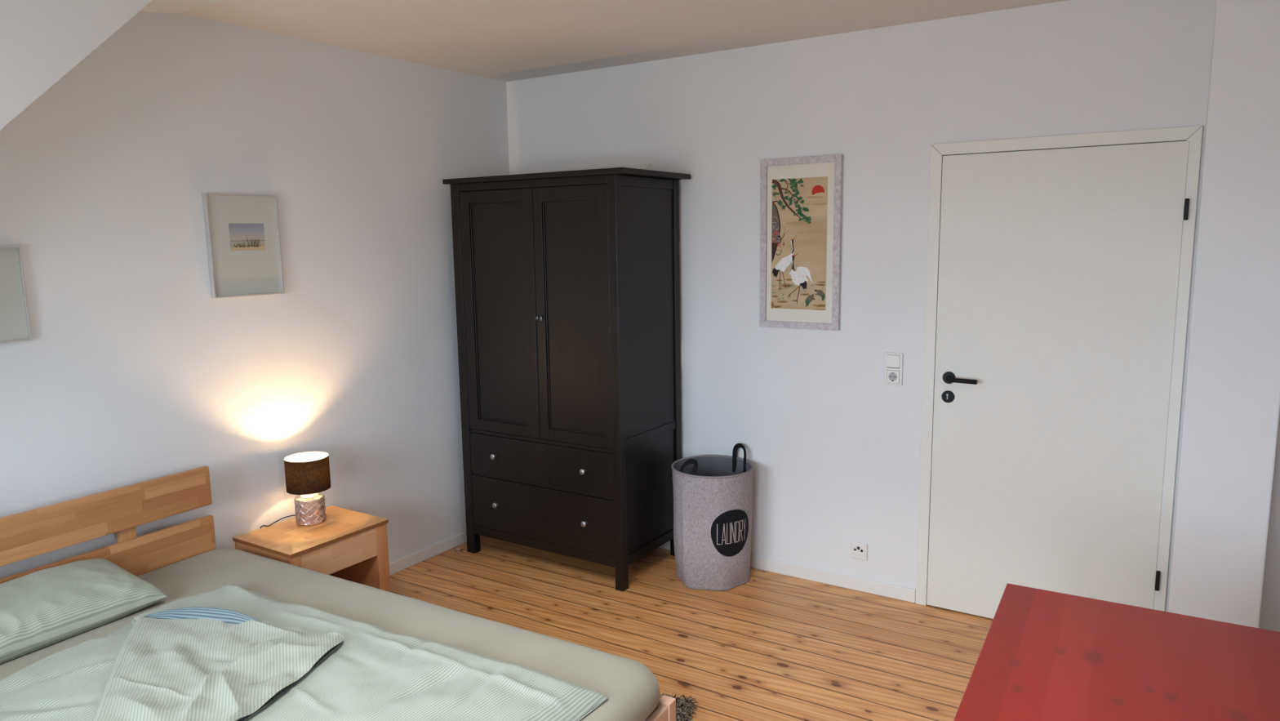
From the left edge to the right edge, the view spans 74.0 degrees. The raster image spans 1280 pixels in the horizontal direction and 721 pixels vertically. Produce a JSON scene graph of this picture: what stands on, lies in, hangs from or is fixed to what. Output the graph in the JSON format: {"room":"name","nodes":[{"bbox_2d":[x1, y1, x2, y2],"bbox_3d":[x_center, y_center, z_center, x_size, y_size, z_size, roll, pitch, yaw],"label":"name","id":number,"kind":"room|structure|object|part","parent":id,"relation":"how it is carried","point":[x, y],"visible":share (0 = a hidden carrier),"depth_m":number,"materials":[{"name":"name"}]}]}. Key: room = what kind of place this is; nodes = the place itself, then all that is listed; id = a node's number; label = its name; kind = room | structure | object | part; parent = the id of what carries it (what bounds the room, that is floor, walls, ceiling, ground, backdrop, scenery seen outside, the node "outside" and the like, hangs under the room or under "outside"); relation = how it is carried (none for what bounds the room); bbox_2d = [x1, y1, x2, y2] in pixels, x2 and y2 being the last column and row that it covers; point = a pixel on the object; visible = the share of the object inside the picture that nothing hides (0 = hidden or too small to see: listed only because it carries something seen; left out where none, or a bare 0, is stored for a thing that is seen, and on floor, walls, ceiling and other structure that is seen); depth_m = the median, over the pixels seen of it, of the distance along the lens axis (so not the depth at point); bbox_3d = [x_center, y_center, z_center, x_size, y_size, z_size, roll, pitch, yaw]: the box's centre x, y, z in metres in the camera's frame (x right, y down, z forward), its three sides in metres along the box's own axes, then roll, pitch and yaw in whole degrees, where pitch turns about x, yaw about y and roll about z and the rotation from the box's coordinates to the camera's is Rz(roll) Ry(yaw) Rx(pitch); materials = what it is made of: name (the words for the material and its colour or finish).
{"room":"bedroom","nodes":[
{"label":"bedroom","id":0,"kind":"room"},
{"bbox_2d":[0,0,152,129],"bbox_3d":[-2.402,0.163,2.076,0.350,2.494,2.484,5,10,33],"label":"sloped ceiling","id":1,"kind":"structure","parent":0,"point":[42,41],"depth_m":2.56,"materials":[{"name":"paint"}]},
{"bbox_2d":[139,0,226,13],"bbox_3d":[-0.698,-0.802,0.854,4.600,0.607,2.950,5,10,33],"label":"ceiling","id":2,"kind":"structure","parent":0,"point":[154,6],"depth_m":3.07,"materials":[{"name":"paint"}]},
{"bbox_2d":[0,11,509,578],"bbox_3d":[-2.046,-0.004,3.031,0.100,2.538,4.900,5,10,33],"label":"wall","id":3,"kind":"structure","parent":0,"point":[131,371],"depth_m":3.51,"materials":[{"name":"paint"}]},
{"bbox_2d":[0,245,32,343],"bbox_3d":[-2.179,-0.199,2.682,0.025,0.318,0.417,5,10,33],"label":"framed picture","id":4,"kind":"object","parent":3,"relation":"attached to","point":[15,321],"visible":1,"depth_m":2.83,"materials":[{"name":"silver metal"}]},
{"bbox_2d":[201,193,284,297],"bbox_3d":[-1.630,-0.474,3.506,0.025,0.412,0.314,5,10,33],"label":"framed picture","id":5,"kind":"object","parent":3,"relation":"attached to","point":[242,231],"visible":1,"depth_m":3.50,"materials":[{"name":"silver metal"}]},
{"bbox_2d":[389,531,480,574],"bbox_3d":[-1.682,1.153,3.638,0.013,0.060,3.600,5,10,33],"label":"baseboard","id":6,"kind":"structure","parent":3,"relation":"attached to","point":[400,564],"depth_m":4.48,"materials":[{"name":"white wood"}]},
{"bbox_2d":[180,0,1069,82],"bbox_3d":[0.624,-1.362,2.854,4.600,0.120,1.950,5,10,33],"label":"ceiling","id":7,"kind":"structure","parent":0,"point":[505,41],"depth_m":3.49,"materials":[{"name":"paint"}]},
{"bbox_2d":[390,535,992,720],"bbox_3d":[-0.134,1.459,2.015,4.600,0.120,4.900,5,10,33],"label":"floor","id":8,"kind":"structure","parent":0,"point":[771,646],"depth_m":3.63,"materials":[{"name":"brown wood"}]},
{"bbox_2d":[232,505,391,591],"bbox_3d":[-1.383,0.942,3.634,0.382,0.470,0.486,5,10,33],"label":"nightstand","id":9,"kind":"object","parent":8,"relation":"on","point":[352,545],"visible":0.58,"depth_m":3.57,"materials":[{"name":"brown wood"}]},
{"bbox_2d":[260,451,330,528],"bbox_3d":[-1.466,0.758,3.656,0.287,0.690,0.180,-7,10,-35],"label":"table lamp","id":10,"kind":"object","parent":9,"relation":"on","point":[307,473],"visible":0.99,"depth_m":3.61,"materials":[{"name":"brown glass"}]},
{"bbox_3d":[-1.550,0.888,3.679,0.163,0.429,0.035,-4,9,-22],"label":"power cord","id":11,"kind":"part","parent":10,"relation":"part of","materials":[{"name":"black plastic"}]},
{"bbox_3d":[-1.427,0.481,3.647,0.180,0.141,0.180,5,10,33],"label":"lamp shade","id":12,"kind":"part","parent":10,"relation":"part of","materials":[{"name":"fabric"}]},
{"bbox_2d":[300,493,318,497],"bbox_3d":[-1.425,0.562,3.659,0.074,0.041,0.074,5,10,33],"label":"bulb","id":13,"kind":"object","parent":10,"relation":"attached to","point":[309,495],"depth_m":3.65,"materials":[{"name":"white glass"}]},
{"bbox_3d":[-1.424,0.640,3.671,0.125,0.116,0.126,5,10,33],"label":"glass","id":14,"kind":"part","parent":10,"relation":"part of","materials":[{"name":"clear glass"}]},
{"bbox_3d":[-1.379,0.792,3.601,0.344,0.126,0.371,5,10,33],"label":"drawer","id":15,"kind":"part","parent":9,"relation":"part of","materials":[{"name":"brown wood"}]},
{"bbox_2d":[0,466,675,720],"bbox_3d":[-1.222,0.974,2.254,2.097,0.802,1.664,4,10,30],"label":"frame","id":16,"kind":"object","parent":8,"relation":"on","point":[28,534],"visible":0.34,"depth_m":3.07,"materials":[{"name":"brown wood"}]},
{"bbox_3d":[-2.089,0.696,2.729,0.022,0.362,1.520,4,10,30],"label":"headboard","id":17,"kind":"part","parent":16,"relation":"part of","materials":[{"name":"brown wood"}]},
{"bbox_2d":[0,547,660,720],"bbox_3d":[-1.196,1.012,2.242,2.041,0.227,1.649,4,10,30],"label":"mattress","id":18,"kind":"object","parent":16,"relation":"on","point":[632,690],"visible":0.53,"depth_m":2.67,"materials":[{"name":"beige fabric"}]},
{"bbox_2d":[0,557,167,663],"bbox_3d":[-1.953,0.786,2.582,0.375,0.145,0.824,4,10,30],"label":"pillow","id":19,"kind":"object","parent":18,"relation":"on","point":[42,608],"visible":1,"depth_m":2.65,"materials":[{"name":"fabric"}]},
{"bbox_2d":[0,584,608,720],"bbox_3d":[-1.109,0.869,2.050,1.592,0.107,1.410,5,10,33],"label":"duvet","id":20,"kind":"object","parent":18,"relation":"on","point":[229,652],"visible":1,"depth_m":2.25,"materials":[{"name":"fabric"}]},
{"bbox_3d":[-0.333,1.161,1.752,0.025,0.152,1.584,4,10,30],"label":"foot rail","id":21,"kind":"part","parent":16,"relation":"part of","materials":[{"name":"brown wood"}]},
{"bbox_3d":[0.079,1.148,2.458,0.041,0.360,0.040,4,10,30],"label":"leg","id":22,"kind":"part","parent":16,"relation":"part of","materials":[{"name":"brown wood"}]},
{"bbox_2d":[454,546,462,553],"bbox_3d":[-0.978,1.019,4.581,0.039,0.030,0.039,5,10,33],"label":"door stop","id":23,"kind":"object","parent":8,"relation":"on","point":[458,549],"visible":1,"depth_m":4.57,"materials":[{"name":"brown wood"}]},
{"bbox_2d":[442,167,690,591],"bbox_3d":[-0.358,0.058,4.386,1.100,1.970,0.600,5,10,33],"label":"wardrobe","id":24,"kind":"object","parent":8,"relation":"on","point":[567,283],"visible":0.98,"depth_m":4.13,"materials":[{"name":"black wood"}]},
{"bbox_3d":[-0.912,0.069,4.452,0.056,1.945,0.047,5,10,33],"label":"post","id":25,"kind":"part","parent":24,"relation":"part of","materials":[{"name":"black wood"}]},
{"bbox_3d":[-0.786,-0.020,4.665,0.020,1.831,0.467,5,10,33],"label":"panel","id":26,"kind":"part","parent":24,"relation":"part of","materials":[{"name":"black wood"}]},
{"bbox_3d":[-0.753,0.493,4.373,0.030,0.030,0.027,5,10,33],"label":"knob","id":27,"kind":"part","parent":24,"relation":"part of","materials":[{"name":"grey metal"}]},
{"bbox_3d":[-0.749,0.749,4.410,0.030,0.030,0.027,5,10,33],"label":"knob","id":28,"kind":"part","parent":24,"relation":"part of","materials":[{"name":"grey metal"}]},
{"bbox_3d":[-0.698,-0.232,4.250,0.475,1.217,0.020,5,10,33],"label":"door","id":29,"kind":"part","parent":24,"relation":"part of","materials":[{"name":"black wood"}]},
{"bbox_3d":[-0.525,-0.841,4.043,0.914,0.037,0.020,5,10,33],"label":"rail","id":30,"kind":"part","parent":24,"relation":"part of","materials":[{"name":"black wood"}]},
{"bbox_3d":[-0.502,0.397,4.230,0.914,0.018,0.023,5,10,33],"label":"rail","id":31,"kind":"part","parent":24,"relation":"part of","materials":[{"name":"black wood"}]},
{"bbox_3d":[-0.504,0.511,4.240,0.912,0.209,0.020,5,10,33],"label":"drawer","id":32,"kind":"part","parent":24,"relation":"part of","materials":[{"name":"black wood"}]},
{"bbox_3d":[-0.499,0.623,4.263,0.914,0.015,0.023,5,10,33],"label":"rail","id":33,"kind":"part","parent":24,"relation":"part of","materials":[{"name":"black wood"}]},
{"bbox_3d":[-0.500,0.770,4.279,0.912,0.278,0.020,5,10,33],"label":"drawer","id":34,"kind":"part","parent":24,"relation":"part of","materials":[{"name":"black wood"}]},
{"bbox_3d":[-0.497,0.932,4.304,0.914,0.047,0.022,5,10,33],"label":"rail","id":35,"kind":"part","parent":24,"relation":"part of","materials":[{"name":"black wood"}]},
{"bbox_3d":[-0.314,-0.201,4.005,0.433,1.217,0.020,5,10,33],"label":"door","id":36,"kind":"part","parent":24,"relation":"part of","materials":[{"name":"black wood"}]},
{"bbox_3d":[-0.272,0.531,4.065,0.030,0.030,0.027,5,10,33],"label":"knob","id":37,"kind":"part","parent":24,"relation":"part of","materials":[{"name":"grey metal"}]},
{"bbox_3d":[-0.269,0.787,4.103,0.030,0.030,0.027,5,10,33],"label":"knob","id":38,"kind":"part","parent":24,"relation":"part of","materials":[{"name":"grey metal"}]},
{"bbox_3d":[-0.101,0.133,3.933,0.046,1.945,0.047,5,10,33],"label":"post","id":39,"kind":"part","parent":24,"relation":"part of","materials":[{"name":"black wood"}]},
{"bbox_3d":[0.045,0.046,4.134,0.020,1.831,0.467,5,10,33],"label":"panel","id":40,"kind":"part","parent":24,"relation":"part of","materials":[{"name":"black wood"}]},
{"bbox_3d":[0.177,0.066,4.359,0.046,1.945,0.045,5,10,33],"label":"post","id":41,"kind":"part","parent":24,"relation":"part of","materials":[{"name":"black wood"}]},
{"bbox_2d":[659,692,698,720],"bbox_3d":[-0.153,1.257,2.870,0.658,0.030,0.561,1,8,10],"label":"rug","id":42,"kind":"object","parent":8,"relation":"on","point":[683,705],"visible":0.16,"depth_m":3.00,"materials":[{"name":"grey carpet"}]},
{"bbox_2d":[671,443,753,590],"bbox_3d":[0.354,0.749,4.159,0.398,0.644,0.398,-4,9,-19],"label":"laundry basket","id":43,"kind":"object","parent":8,"relation":"on","point":[713,494],"visible":1,"depth_m":4.02,"materials":[{"name":"grey fabric"}]},
{"bbox_3d":[0.236,0.535,4.018,0.060,0.131,0.097,-9,11,-43],"label":"handle","id":44,"kind":"part","parent":43,"relation":"part of","materials":[{"name":"black fabric"}]},
{"bbox_3d":[0.499,0.488,4.234,0.016,0.153,0.097,-7,10,-37],"label":"handle","id":45,"kind":"part","parent":43,"relation":"part of","materials":[{"name":"black fabric"}]},
{"bbox_2d":[953,582,1279,720],"bbox_3d":[1.002,1.061,1.615,0.750,0.750,1.180,4,10,30],"label":"table","id":46,"kind":"object","parent":8,"relation":"on","point":[1044,655],"visible":1,"depth_m":1.81,"materials":[{"name":"red wood"}]},
{"bbox_2d":[506,0,1279,631],"bbox_3d":[1.144,-0.168,3.816,4.400,2.538,0.100,5,10,33],"label":"wall","id":47,"kind":"structure","parent":0,"point":[833,450],"depth_m":3.88,"materials":[{"name":"paint"}]},
{"bbox_2d":[509,163,652,174],"bbox_3d":[-0.326,-0.027,4.727,0.947,2.037,0.014,5,10,33],"label":"door","id":48,"kind":"structure","parent":47,"relation":"in","point":[646,166],"depth_m":4.49,"materials":[{"name":"paint"}]},
{"bbox_2d":[680,339,684,367],"bbox_3d":[0.191,-0.038,4.391,0.081,0.145,0.010,5,10,33],"label":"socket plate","id":49,"kind":"object","parent":47,"relation":"attached to","point":[682,341],"visible":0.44,"depth_m":4.37,"materials":[{"name":"white plastic"}]},
{"bbox_2d":[658,540,915,602],"bbox_3d":[0.672,1.027,4.243,1.386,0.063,0.013,5,10,33],"label":"baseboard","id":50,"kind":"structure","parent":47,"relation":"attached to","point":[867,585],"depth_m":4.07,"materials":[{"name":"white wood"}]},
{"bbox_2d":[759,154,843,330],"bbox_3d":[0.741,-0.540,3.944,0.392,0.788,0.022,5,10,33],"label":"framed picture","id":51,"kind":"object","parent":47,"relation":"attached to","point":[801,197],"visible":1,"depth_m":3.94,"materials":[{"name":"paper"}]},
{"bbox_2d":[770,176,827,310],"bbox_3d":[0.737,-0.539,3.947,0.273,0.604,0.003,5,10,33],"label":"print","id":52,"kind":"object","parent":51,"relation":"attached to","point":[799,204],"depth_m":3.95,"materials":[{"name":"paper"}]},
{"bbox_2d":[850,541,867,559],"bbox_3d":[1.028,0.893,3.990,0.080,0.078,0.013,5,10,33],"label":"outlet","id":53,"kind":"object","parent":47,"relation":"attached to","point":[858,550],"visible":1,"depth_m":3.98,"materials":[{"name":"white plastic"}]},
{"bbox_2d":[884,351,902,385],"bbox_3d":[1.130,0.038,3.790,0.081,0.146,0.013,5,10,33],"label":"switch plate","id":54,"kind":"object","parent":47,"relation":"attached to","point":[893,363],"visible":1,"depth_m":3.78,"materials":[{"name":"white plastic"}]},
{"bbox_2d":[886,369,899,383],"bbox_3d":[1.128,0.073,3.791,0.056,0.058,0.003,5,10,33],"label":"socket","id":55,"kind":"object","parent":54,"relation":"attached to","point":[892,375],"depth_m":3.79,"materials":[{"name":"white plastic"}]},
{"bbox_2d":[915,125,1203,618],"bbox_3d":[1.626,0.133,3.442,0.956,2.036,0.078,5,10,33],"label":"door","id":56,"kind":"structure","parent":47,"relation":"in","point":[1058,283],"depth_m":3.42,"materials":[{"name":"paint"}]},
{"bbox_3d":[1.327,0.156,3.661,0.052,0.052,0.008,5,10,33],"label":"keyhole plate","id":57,"kind":"part","parent":56,"relation":"part of","materials":[{"name":"black metal"}]},
{"bbox_3d":[1.359,0.083,3.594,0.133,0.023,0.054,5,10,33],"label":"handle","id":58,"kind":"part","parent":56,"relation":"part of","materials":[{"name":"black metal"}]},
{"bbox_2d":[1167,0,1279,627],"bbox_3d":[2.084,-0.060,2.980,0.266,2.538,0.300,5,10,33],"label":"wall pillar","id":59,"kind":"structure","parent":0,"point":[1232,404],"depth_m":2.85,"materials":[{"name":"paint"}]}
]}

